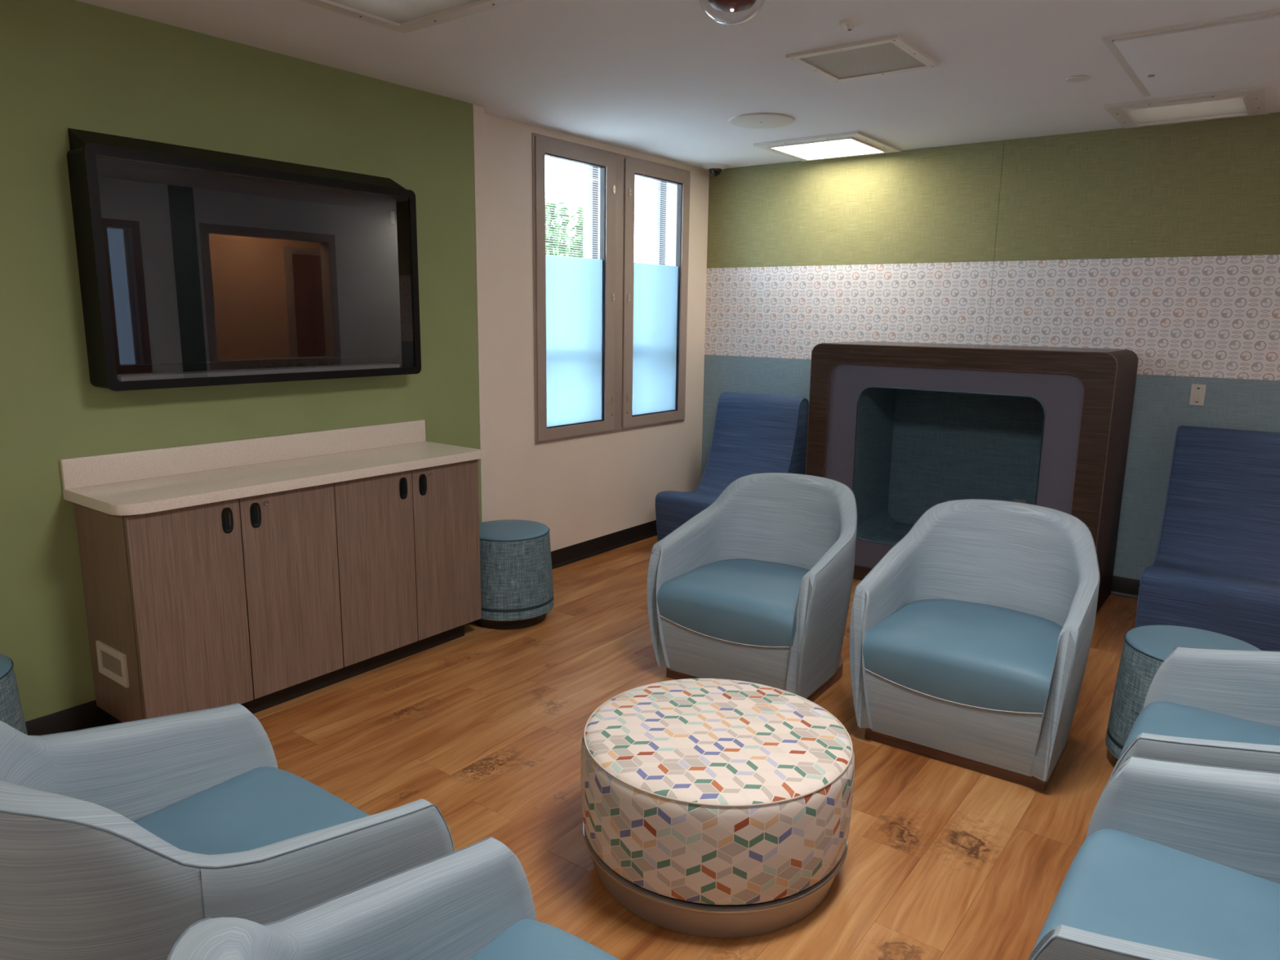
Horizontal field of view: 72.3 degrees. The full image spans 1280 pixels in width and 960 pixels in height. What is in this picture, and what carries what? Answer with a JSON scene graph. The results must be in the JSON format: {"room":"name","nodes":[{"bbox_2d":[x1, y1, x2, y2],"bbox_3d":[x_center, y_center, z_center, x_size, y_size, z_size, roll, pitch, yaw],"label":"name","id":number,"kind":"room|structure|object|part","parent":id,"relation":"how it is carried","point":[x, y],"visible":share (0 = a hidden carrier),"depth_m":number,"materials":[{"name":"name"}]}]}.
{"room":"care facility","nodes":[
{"label":"care facility","id":0,"kind":"room"},
{"bbox_2d":[0,0,492,721],"bbox_3d":[-2.741,-0.188,2.191,0.401,2.455,6.040,9,13,36],"label":"wall","id":1,"kind":"structure","parent":0,"point":[64,64],"depth_m":3.07,"materials":[{"name":"paint"}]},
{"bbox_2d":[25,700,111,735],"bbox_3d":[-2.592,0.991,2.288,0.013,0.105,6.040,9,13,36],"label":"baseboard","id":2,"kind":"structure","parent":1,"relation":"attached to","point":[86,715],"depth_m":3.07,"materials":[{"name":"black plastic"}]},
{"bbox_2d":[59,419,425,489],"bbox_3d":[-1.484,-0.127,3.550,0.020,0.102,1.531,9,13,36],"label":"backsplash","id":3,"kind":"structure","parent":1,"relation":"attached to","point":[107,468],"depth_m":3.39,"materials":[{"name":"stone"}]},
{"bbox_2d":[66,128,421,391],"bbox_3d":[-1.424,-0.809,3.380,0.150,0.846,1.300,9,13,36],"label":"enclosure","id":4,"kind":"object","parent":1,"relation":"attached to","point":[197,267],"visible":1,"depth_m":3.25,"materials":[{"name":"black plastic"}]},
{"bbox_2d":[484,113,709,551],"bbox_3d":[-0.211,-0.770,5.429,0.120,2.455,2.260,9,13,36],"label":"wall","id":5,"kind":"structure","parent":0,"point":[583,489],"depth_m":5.05,"materials":[{"name":"paint"}]},
{"bbox_2d":[551,520,657,568],"bbox_3d":[-0.204,0.400,5.569,0.013,0.105,2.159,9,13,36],"label":"baseboard","id":6,"kind":"structure","parent":5,"relation":"attached to","point":[577,552],"depth_m":5.52,"materials":[{"name":"black plastic"}]},
{"bbox_2d":[531,132,690,444],"bbox_3d":[-0.169,-1.127,5.387,0.130,1.662,1.491,9,13,36],"label":"window","id":7,"kind":"structure","parent":5,"relation":"attached to","point":[610,330],"depth_m":5.28,"materials":[{"name":"glass"}]},
{"bbox_3d":[-0.377,-1.068,5.063,0.054,1.630,0.681,9,13,36],"label":"sash","id":8,"kind":"part","parent":7,"relation":"part of","materials":[{"name":"beige paint"}]},
{"bbox_3d":[0.092,-1.178,5.675,0.054,1.630,0.694,9,13,36],"label":"sash","id":9,"kind":"part","parent":7,"relation":"part of","materials":[{"name":"beige paint"}]},
{"bbox_2d":[583,164,673,265],"bbox_3d":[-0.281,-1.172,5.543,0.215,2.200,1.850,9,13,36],"label":"building","id":10,"kind":"structure","parent":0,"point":[672,193],"depth_m":5.89,"materials":[{"name":"white"}]},
{"bbox_3d":[-0.325,-1.158,5.465,0.040,2.200,0.040,9,13,36],"label":"post","id":11,"kind":"part","parent":10,"relation":"part of","materials":[{"name":"white"}]},
{"bbox_3d":[-0.296,-1.163,5.496,0.040,2.200,0.045,9,13,36],"label":"post","id":12,"kind":"part","parent":10,"relation":"part of","materials":[{"name":"grey"}]},
{"bbox_3d":[-0.261,-1.176,5.566,0.060,2.200,0.110,9,13,36],"label":"post","id":13,"kind":"part","parent":10,"relation":"part of","materials":[{"name":"white"}]},
{"bbox_3d":[0.101,-1.258,6.021,0.040,2.200,0.045,9,13,36],"label":"post","id":14,"kind":"part","parent":10,"relation":"part of","materials":[{"name":"white"}]},
{"bbox_3d":[0.136,-1.264,6.060,0.040,2.200,0.060,9,13,36],"label":"post","id":15,"kind":"part","parent":10,"relation":"part of","materials":[{"name":"grey"}]},
{"bbox_3d":[0.192,-1.282,6.157,0.060,2.200,0.165,9,13,36],"label":"post","id":16,"kind":"part","parent":10,"relation":"part of","materials":[{"name":"white"}]},
{"bbox_2d":[75,0,1279,169],"bbox_3d":[0.201,-1.441,2.040,4.970,0.140,9.700,9,13,36],"label":"ceiling","id":17,"kind":"structure","parent":0,"point":[665,79],"depth_m":3.39,"materials":[{"name":"white paint"}]},
{"bbox_2d":[299,0,524,33],"bbox_3d":[-0.760,-1.531,2.594,0.680,0.128,0.680,9,13,36],"label":"ceiling light","id":18,"kind":"object","parent":17,"relation":"attached to","point":[403,16],"visible":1,"depth_m":2.83,"materials":[{"name":"white plastic"}]},
{"bbox_2d":[702,163,728,176],"bbox_3d":[0.497,-2.047,5.804,0.180,0.066,0.180,9,13,36],"label":"security camera","id":19,"kind":"object","parent":17,"relation":"attached to","point":[714,169],"visible":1,"depth_m":5.76,"materials":[{"name":"white plastic"}]},
{"bbox_2d":[698,0,765,25],"bbox_3d":[0.271,-1.404,2.566,0.236,0.127,0.236,9,13,36],"label":"security camera","id":20,"kind":"object","parent":17,"relation":"attached to","point":[726,6],"visible":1,"depth_m":2.56,"materials":[{"name":"black plastic"}]},
{"bbox_2d":[728,112,795,128],"bbox_3d":[0.614,-1.812,4.425,0.332,0.011,0.332,9,13,36],"label":"ceiling speaker","id":21,"kind":"object","parent":17,"relation":"attached to","point":[756,120],"visible":1,"depth_m":4.39,"materials":[{"name":"white plastic"}]},
{"bbox_2d":[753,131,901,161],"bbox_3d":[1.091,-1.925,5.082,0.635,0.022,0.620,9,13,36],"label":"recessed light","id":22,"kind":"object","parent":17,"relation":"in","point":[851,144],"visible":1,"depth_m":5.04,"materials":[{"name":"white plastic"}]},
{"bbox_2d":[839,17,861,31],"bbox_3d":[0.702,-1.517,2.928,0.072,0.029,0.072,9,13,36],"label":"smoke detector","id":23,"kind":"object","parent":17,"relation":"attached to","point":[849,24],"visible":1,"depth_m":2.91,"materials":[{"name":"white plastic"}]},
{"bbox_2d":[786,34,938,82],"bbox_3d":[0.856,-1.604,3.354,0.434,0.014,0.434,9,13,36],"label":"ceiling vent","id":24,"kind":"object","parent":17,"relation":"in","point":[889,55],"visible":1,"depth_m":3.33,"materials":[{"name":"white metal"}]},
{"bbox_2d":[1065,75,1089,82],"bbox_3d":[1.788,-1.638,3.578,0.092,0.006,0.092,9,13,36],"label":"sprinkler cover","id":25,"kind":"object","parent":17,"relation":"attached to","point":[1075,78],"visible":1,"depth_m":3.57,"materials":[{"name":"white plastic"}]},
{"bbox_2d":[1103,85,1268,128],"bbox_3d":[2.530,-1.762,4.041,0.600,0.128,0.550,9,13,36],"label":"ceiling light","id":26,"kind":"object","parent":17,"relation":"attached to","point":[1250,101],"visible":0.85,"depth_m":4.00,"materials":[{"name":"white plastic"}]},
{"bbox_2d":[1102,8,1279,96],"bbox_3d":[2.297,-1.543,3.152,0.980,0.021,0.980,9,13,36],"label":"access hatch","id":27,"kind":"object","parent":17,"relation":"attached to","point":[1242,49],"visible":1,"depth_m":3.18,"materials":[{"name":"white metal"}]},
{"bbox_2d":[253,535,1137,959],"bbox_3d":[-0.268,1.206,1.921,4.690,0.120,8.200,9,13,36],"label":"floor","id":28,"kind":"structure","parent":0,"point":[944,860],"depth_m":2.84,"materials":[{"name":"brown wood"}]},
{"bbox_2d":[0,653,27,735],"bbox_3d":[-2.025,0.776,2.522,0.441,0.456,0.441,-10,15,-44],"label":"round stool","id":29,"kind":"object","parent":28,"relation":"on","point":[11,713],"visible":0.38,"depth_m":2.55,"materials":[{"name":"blue fabric"}]},
{"bbox_2d":[74,483,343,724],"bbox_3d":[-1.559,0.449,3.246,0.396,0.841,0.759,9,13,36],"label":"base cabinet","id":30,"kind":"object","parent":28,"relation":"on","point":[225,602],"visible":0.94,"depth_m":3.04,"materials":[{"name":"laminate"}]},
{"bbox_2d":[101,650,122,677],"bbox_3d":[-1.796,0.625,2.984,0.161,0.066,0.003,9,13,36],"label":"vent grille","id":31,"kind":"object","parent":30,"relation":"attached to","point":[111,662],"depth_m":2.98,"materials":[{"name":"beige plastic"}]},
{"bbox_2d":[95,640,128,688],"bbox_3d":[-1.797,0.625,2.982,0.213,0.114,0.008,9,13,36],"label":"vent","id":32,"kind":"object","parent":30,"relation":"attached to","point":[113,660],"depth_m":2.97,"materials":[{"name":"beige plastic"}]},
{"bbox_3d":[-1.522,0.458,2.984,0.019,0.750,0.370,9,13,36],"label":"door","id":33,"kind":"part","parent":30,"relation":"part of","materials":[{"name":"laminate"}]},
{"bbox_2d":[222,509,231,531],"bbox_3d":[-1.427,0.140,3.029,0.002,0.081,0.031,9,13,36],"label":"handle","id":34,"kind":"object","parent":30,"relation":"on","point":[227,513],"depth_m":3.03,"materials":[{"name":"black plastic"}]},
{"bbox_3d":[-1.427,0.140,3.030,0.005,0.091,0.039,9,13,36],"label":"handle","id":35,"kind":"part","parent":30,"relation":"part of","materials":[{"name":"black plastic"}]},
{"bbox_3d":[-1.365,0.125,3.111,0.005,0.091,0.039,9,13,36],"label":"handle","id":36,"kind":"part","parent":30,"relation":"part of","materials":[{"name":"black plastic"}]},
{"bbox_2d":[251,504,260,526],"bbox_3d":[-1.365,0.125,3.110,0.002,0.081,0.031,9,13,36],"label":"handle","id":37,"kind":"object","parent":30,"relation":"on","point":[255,508],"depth_m":3.11,"materials":[{"name":"black plastic"}]},
{"bbox_2d":[59,419,484,515],"bbox_3d":[-1.323,-0.084,3.434,0.424,0.138,1.531,9,13,36],"label":"countertop","id":38,"kind":"structure","parent":30,"relation":"on","point":[136,482],"depth_m":3.30,"materials":[{"name":"stone"}]},
{"bbox_3d":[-1.296,0.405,3.279,0.019,0.750,0.374,9,13,36],"label":"door","id":39,"kind":"part","parent":30,"relation":"part of","materials":[{"name":"laminate"}]},
{"bbox_2d":[0,702,454,959],"bbox_3d":[-0.858,0.780,1.660,0.708,0.800,0.740,9,13,36],"label":"armchair","id":40,"kind":"object","parent":28,"relation":"on","point":[117,839],"visible":0.85,"depth_m":1.50,"materials":[{"name":"grey fabric"}]},
{"bbox_3d":[-1.021,0.769,1.938,0.118,0.613,0.491,9,13,36],"label":"arm","id":41,"kind":"part","parent":40,"relation":"part of","materials":[{"name":"grey fabric"}]},
{"bbox_3d":[-0.814,0.821,1.729,0.593,0.190,0.590,9,13,36],"label":"seat","id":42,"kind":"part","parent":40,"relation":"part of","materials":[{"name":"blue plastic"}]},
{"bbox_3d":[-0.550,0.841,1.590,0.118,0.613,0.491,9,13,36],"label":"arm","id":43,"kind":"part","parent":40,"relation":"part of","materials":[{"name":"grey fabric"}]},
{"bbox_2d":[166,835,619,959],"bbox_3d":[-0.171,0.886,1.146,0.708,0.800,0.740,9,13,36],"label":"armchair","id":44,"kind":"object","parent":28,"relation":"on","point":[474,901],"visible":1,"depth_m":1.38,"materials":[{"name":"grey fabric"}]},
{"bbox_3d":[-0.334,0.876,1.423,0.118,0.613,0.491,9,13,36],"label":"arm","id":45,"kind":"part","parent":44,"relation":"part of","materials":[{"name":"grey fabric"}]},
{"bbox_3d":[-0.127,0.928,1.214,0.593,0.190,0.590,9,13,36],"label":"seat","id":46,"kind":"part","parent":44,"relation":"part of","materials":[{"name":"blue plastic"}]},
{"bbox_2d":[333,459,481,683],"bbox_3d":[-1.109,0.343,3.834,0.396,0.841,0.738,9,13,36],"label":"base cabinet","id":47,"kind":"object","parent":28,"relation":"on","point":[408,542],"visible":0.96,"depth_m":3.68,"materials":[{"name":"laminate"}]},
{"bbox_3d":[-1.071,0.352,3.573,0.019,0.750,0.366,9,13,36],"label":"door","id":48,"kind":"part","parent":47,"relation":"part of","materials":[{"name":"laminate"}]},
{"bbox_3d":[-0.978,0.034,3.617,0.005,0.091,0.039,9,13,36],"label":"handle","id":49,"kind":"part","parent":47,"relation":"part of","materials":[{"name":"black plastic"}]},
{"bbox_2d":[400,478,406,497],"bbox_3d":[-0.977,0.034,3.616,0.002,0.081,0.031,9,13,36],"label":"handle","id":50,"kind":"object","parent":47,"relation":"on","point":[403,481],"depth_m":3.62,"materials":[{"name":"black plastic"}]},
{"bbox_3d":[-0.917,0.020,3.696,0.005,0.091,0.039,9,13,36],"label":"handle","id":51,"kind":"part","parent":47,"relation":"part of","materials":[{"name":"black plastic"}]},
{"bbox_2d":[420,475,426,493],"bbox_3d":[-0.916,0.020,3.696,0.002,0.081,0.031,9,13,36],"label":"handle","id":52,"kind":"object","parent":47,"relation":"on","point":[423,477],"depth_m":3.70,"materials":[{"name":"black plastic"}]},
{"bbox_3d":[-0.849,0.300,3.863,0.019,0.750,0.365,9,13,36],"label":"door","id":53,"kind":"part","parent":47,"relation":"part of","materials":[{"name":"laminate"}]},
{"bbox_2d":[473,519,553,629],"bbox_3d":[-0.645,0.456,4.302,0.441,0.456,0.441,3,11,14],"label":"round stool","id":54,"kind":"object","parent":28,"relation":"on","point":[517,585],"visible":0.77,"depth_m":4.12,"materials":[{"name":"blue fabric"}]},
{"bbox_2d":[581,678,854,937],"bbox_3d":[0.205,0.858,2.408,0.734,0.396,0.734,9,13,36],"label":"round ottoman","id":55,"kind":"object","parent":28,"relation":"on","point":[712,807],"visible":1,"depth_m":2.14,"materials":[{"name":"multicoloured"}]},
{"bbox_2d":[655,391,808,541],"bbox_3d":[0.599,-0.043,5.646,0.610,0.966,0.869,9,13,36],"label":"lounge seat","id":56,"kind":"object","parent":28,"relation":"on","point":[753,433],"visible":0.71,"depth_m":5.74,"materials":[{"name":"blue fabric"}]},
{"bbox_2d":[646,472,857,702],"bbox_3d":[0.517,0.422,3.640,0.708,0.800,0.740,8,13,34],"label":"armchair","id":57,"kind":"object","parent":28,"relation":"on","point":[755,587],"visible":0.98,"depth_m":3.52,"materials":[{"name":"grey fabric"}]},
{"bbox_3d":[0.205,0.448,3.713,0.118,0.613,0.491,8,13,34],"label":"arm","id":58,"kind":"part","parent":57,"relation":"part of","materials":[{"name":"grey fabric"}]},
{"bbox_3d":[0.339,0.692,3.432,0.581,0.242,0.079,8,13,34],"label":"panel","id":59,"kind":"part","parent":57,"relation":"part of","materials":[{"name":"grey fabric"}]},
{"bbox_3d":[0.474,0.485,3.590,0.593,0.190,0.590,8,13,34],"label":"seat","id":60,"kind":"part","parent":57,"relation":"part of","materials":[{"name":"blue plastic"}]},
{"bbox_3d":[0.691,0.516,3.387,0.118,0.613,0.491,8,13,34],"label":"arm","id":61,"kind":"part","parent":57,"relation":"part of","materials":[{"name":"grey fabric"}]},
{"bbox_2d":[805,341,1137,613],"bbox_3d":[1.786,-0.075,4.910,1.561,1.336,0.635,9,13,36],"label":"seating nook","id":62,"kind":"object","parent":28,"relation":"on","point":[911,428],"visible":0.55,"depth_m":4.92,"materials":[{"name":"brown wood"}]},
{"bbox_3d":[1.601,-0.021,4.681,1.336,1.170,0.006,9,13,36],"label":"grey panel","id":63,"kind":"part","parent":62,"relation":"part of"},
{"bbox_3d":[1.591,-0.020,4.667,1.319,1.149,0.003,9,13,36],"label":"frame trim","id":64,"kind":"part","parent":62,"relation":"part of","materials":[{"name":"brown laminate"}]},
{"bbox_3d":[1.795,-0.731,4.786,1.450,0.002,0.630,9,13,36],"label":"panel","id":65,"kind":"part","parent":62,"relation":"part of","materials":[{"name":"brown wood"}]},
{"bbox_2d":[1013,498,1026,503],"bbox_3d":[2.159,0.166,4.992,0.068,0.110,0.006,9,13,36],"label":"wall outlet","id":66,"kind":"object","parent":62,"relation":"attached to","point":[1014,500],"visible":0.13,"depth_m":4.98,"materials":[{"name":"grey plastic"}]},
{"bbox_2d":[848,498,1099,791],"bbox_3d":[1.216,0.529,3.125,0.708,0.800,0.740,8,13,35],"label":"armchair","id":67,"kind":"object","parent":28,"relation":"on","point":[970,638],"visible":1,"depth_m":3.01,"materials":[{"name":"grey fabric"}]},
{"bbox_3d":[0.905,0.554,3.203,0.118,0.613,0.491,8,13,35],"label":"arm","id":68,"kind":"part","parent":67,"relation":"part of","materials":[{"name":"grey fabric"}]},
{"bbox_3d":[1.034,0.798,2.919,0.581,0.242,0.079,8,13,35],"label":"panel","id":69,"kind":"part","parent":67,"relation":"part of","materials":[{"name":"grey fabric"}]},
{"bbox_3d":[1.172,0.592,3.075,0.593,0.190,0.590,8,13,35],"label":"seat","id":70,"kind":"part","parent":67,"relation":"part of","materials":[{"name":"blue leather"}]},
{"bbox_3d":[1.385,0.624,2.868,0.118,0.613,0.491,8,13,35],"label":"arm","id":71,"kind":"part","parent":67,"relation":"part of","materials":[{"name":"grey fabric"}]},
{"bbox_2d":[1027,755,1279,959],"bbox_3d":[1.085,0.844,1.456,0.740,0.800,0.708,9,13,36],"label":"armchair","id":72,"kind":"object","parent":28,"relation":"on","point":[1175,860],"visible":1,"depth_m":1.69,"materials":[{"name":"grey fabric"}]},
{"bbox_3d":[0.810,0.913,1.304,0.491,0.613,0.118,9,13,36],"label":"arm","id":73,"kind":"part","parent":72,"relation":"part of","materials":[{"name":"grey fabric"}]},
{"bbox_3d":[1.025,0.887,1.510,0.590,0.190,0.593,9,13,36],"label":"seat","id":74,"kind":"part","parent":72,"relation":"part of","materials":[{"name":"blue plastic"}]},
{"bbox_3d":[1.165,0.830,1.767,0.491,0.613,0.118,9,13,36],"label":"arm","id":75,"kind":"part","parent":72,"relation":"part of","materials":[{"name":"grey fabric"}]},
{"bbox_2d":[1105,625,1261,761],"bbox_3d":[1.800,0.757,2.885,0.441,0.456,0.441,4,11,18],"label":"round stool","id":76,"kind":"object","parent":28,"relation":"on","point":[1145,648],"visible":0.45,"depth_m":2.87,"materials":[{"name":"blue fabric"}]},
{"bbox_2d":[1108,646,1279,779],"bbox_3d":[1.574,0.730,2.091,0.740,0.800,0.708,9,13,36],"label":"armchair","id":77,"kind":"object","parent":28,"relation":"on","point":[1203,706],"visible":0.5,"depth_m":2.36,"materials":[{"name":"grey fabric"}]},
{"bbox_3d":[1.299,0.799,1.939,0.491,0.613,0.118,9,13,36],"label":"arm","id":78,"kind":"part","parent":77,"relation":"part of","materials":[{"name":"grey fabric"}]},
{"bbox_3d":[1.514,0.773,2.145,0.590,0.190,0.593,9,13,36],"label":"seat","id":79,"kind":"part","parent":77,"relation":"part of","materials":[{"name":"blue plastic"}]},
{"bbox_3d":[1.654,0.716,2.403,0.491,0.613,0.118,9,13,36],"label":"arm","id":80,"kind":"part","parent":77,"relation":"part of","materials":[{"name":"grey fabric"}]},
{"bbox_2d":[1134,425,1279,651],"bbox_3d":[2.747,0.286,4.061,0.610,0.966,0.869,9,13,36],"label":"lounge seat","id":81,"kind":"object","parent":28,"relation":"on","point":[1215,566],"visible":0.97,"depth_m":4.15,"materials":[{"name":"blue fabric"}]},
{"bbox_2d":[701,111,1279,580],"bbox_3d":[2.027,-0.679,5.104,3.860,2.455,0.100,9,13,36],"label":"wall","id":82,"kind":"structure","parent":0,"point":[1159,243],"depth_m":4.79,"materials":[{"name":"green paint"}]},
{"bbox_3d":[1.220,-0.223,5.744,1.927,1.110,0.003,9,13,36],"label":"fabric panel","id":83,"kind":"part","parent":82,"relation":"part of","materials":[{"name":"blue fabric"}]},
{"bbox_3d":[1.230,-1.063,5.584,1.927,0.597,0.003,9,13,36],"label":"print panel","id":84,"kind":"part","parent":82,"relation":"part of","materials":[{"name":"paper"}]},
{"bbox_3d":[1.238,-1.676,5.468,1.927,0.650,0.003,9,13,36],"label":"fabric panel","id":85,"kind":"part","parent":82,"relation":"part of","materials":[{"name":"green fabric"}]},
{"bbox_2d":[1111,575,1139,599],"bbox_3d":[1.978,0.483,5.279,3.860,0.105,0.013,9,13,36],"label":"baseboard","id":86,"kind":"structure","parent":82,"relation":"attached to","point":[1121,586],"depth_m":4.78,"materials":[{"name":"black plastic"}]},
{"bbox_3d":[2.771,-0.827,4.447,1.927,0.597,0.003,9,13,36],"label":"print panel","id":87,"kind":"part","parent":82,"relation":"part of","materials":[{"name":"paper"}]},
{"bbox_3d":[2.779,-1.440,4.330,1.927,0.650,0.003,9,13,36],"label":"fabric panel","id":88,"kind":"part","parent":82,"relation":"part of","materials":[{"name":"green fabric"}]},
{"bbox_3d":[2.760,0.013,4.606,1.927,1.110,0.003,9,13,36],"label":"fabric panel","id":89,"kind":"part","parent":82,"relation":"part of","materials":[{"name":"blue fabric"}]},
{"bbox_2d":[1189,384,1206,405],"bbox_3d":[2.837,-0.433,4.455,0.062,0.106,0.016,9,13,36],"label":"electrical outlet","id":90,"kind":"object","parent":82,"relation":"attached to","point":[1197,396],"visible":1,"depth_m":4.45,"materials":[{"name":"grey plastic"}]},
{"label":"outside","id":91,"kind":"structure","parent":0,"visible":0},
{"bbox_3d":[-17.635,-4.565,32.127,59.650,0.100,100.000,9,13,36],"label":"ground","id":92,"kind":"structure","parent":91,"visible":0},
{"bbox_2d":[545,200,583,257],"bbox_3d":[-1.228,-2.621,13.739,1.379,3.372,1.357,9,13,36],"label":"tree","id":93,"kind":"object","parent":92,"relation":"on","point":[548,234],"visible":0.28,"depth_m":13.35,"materials":[{"name":"green plant"}]}
]}

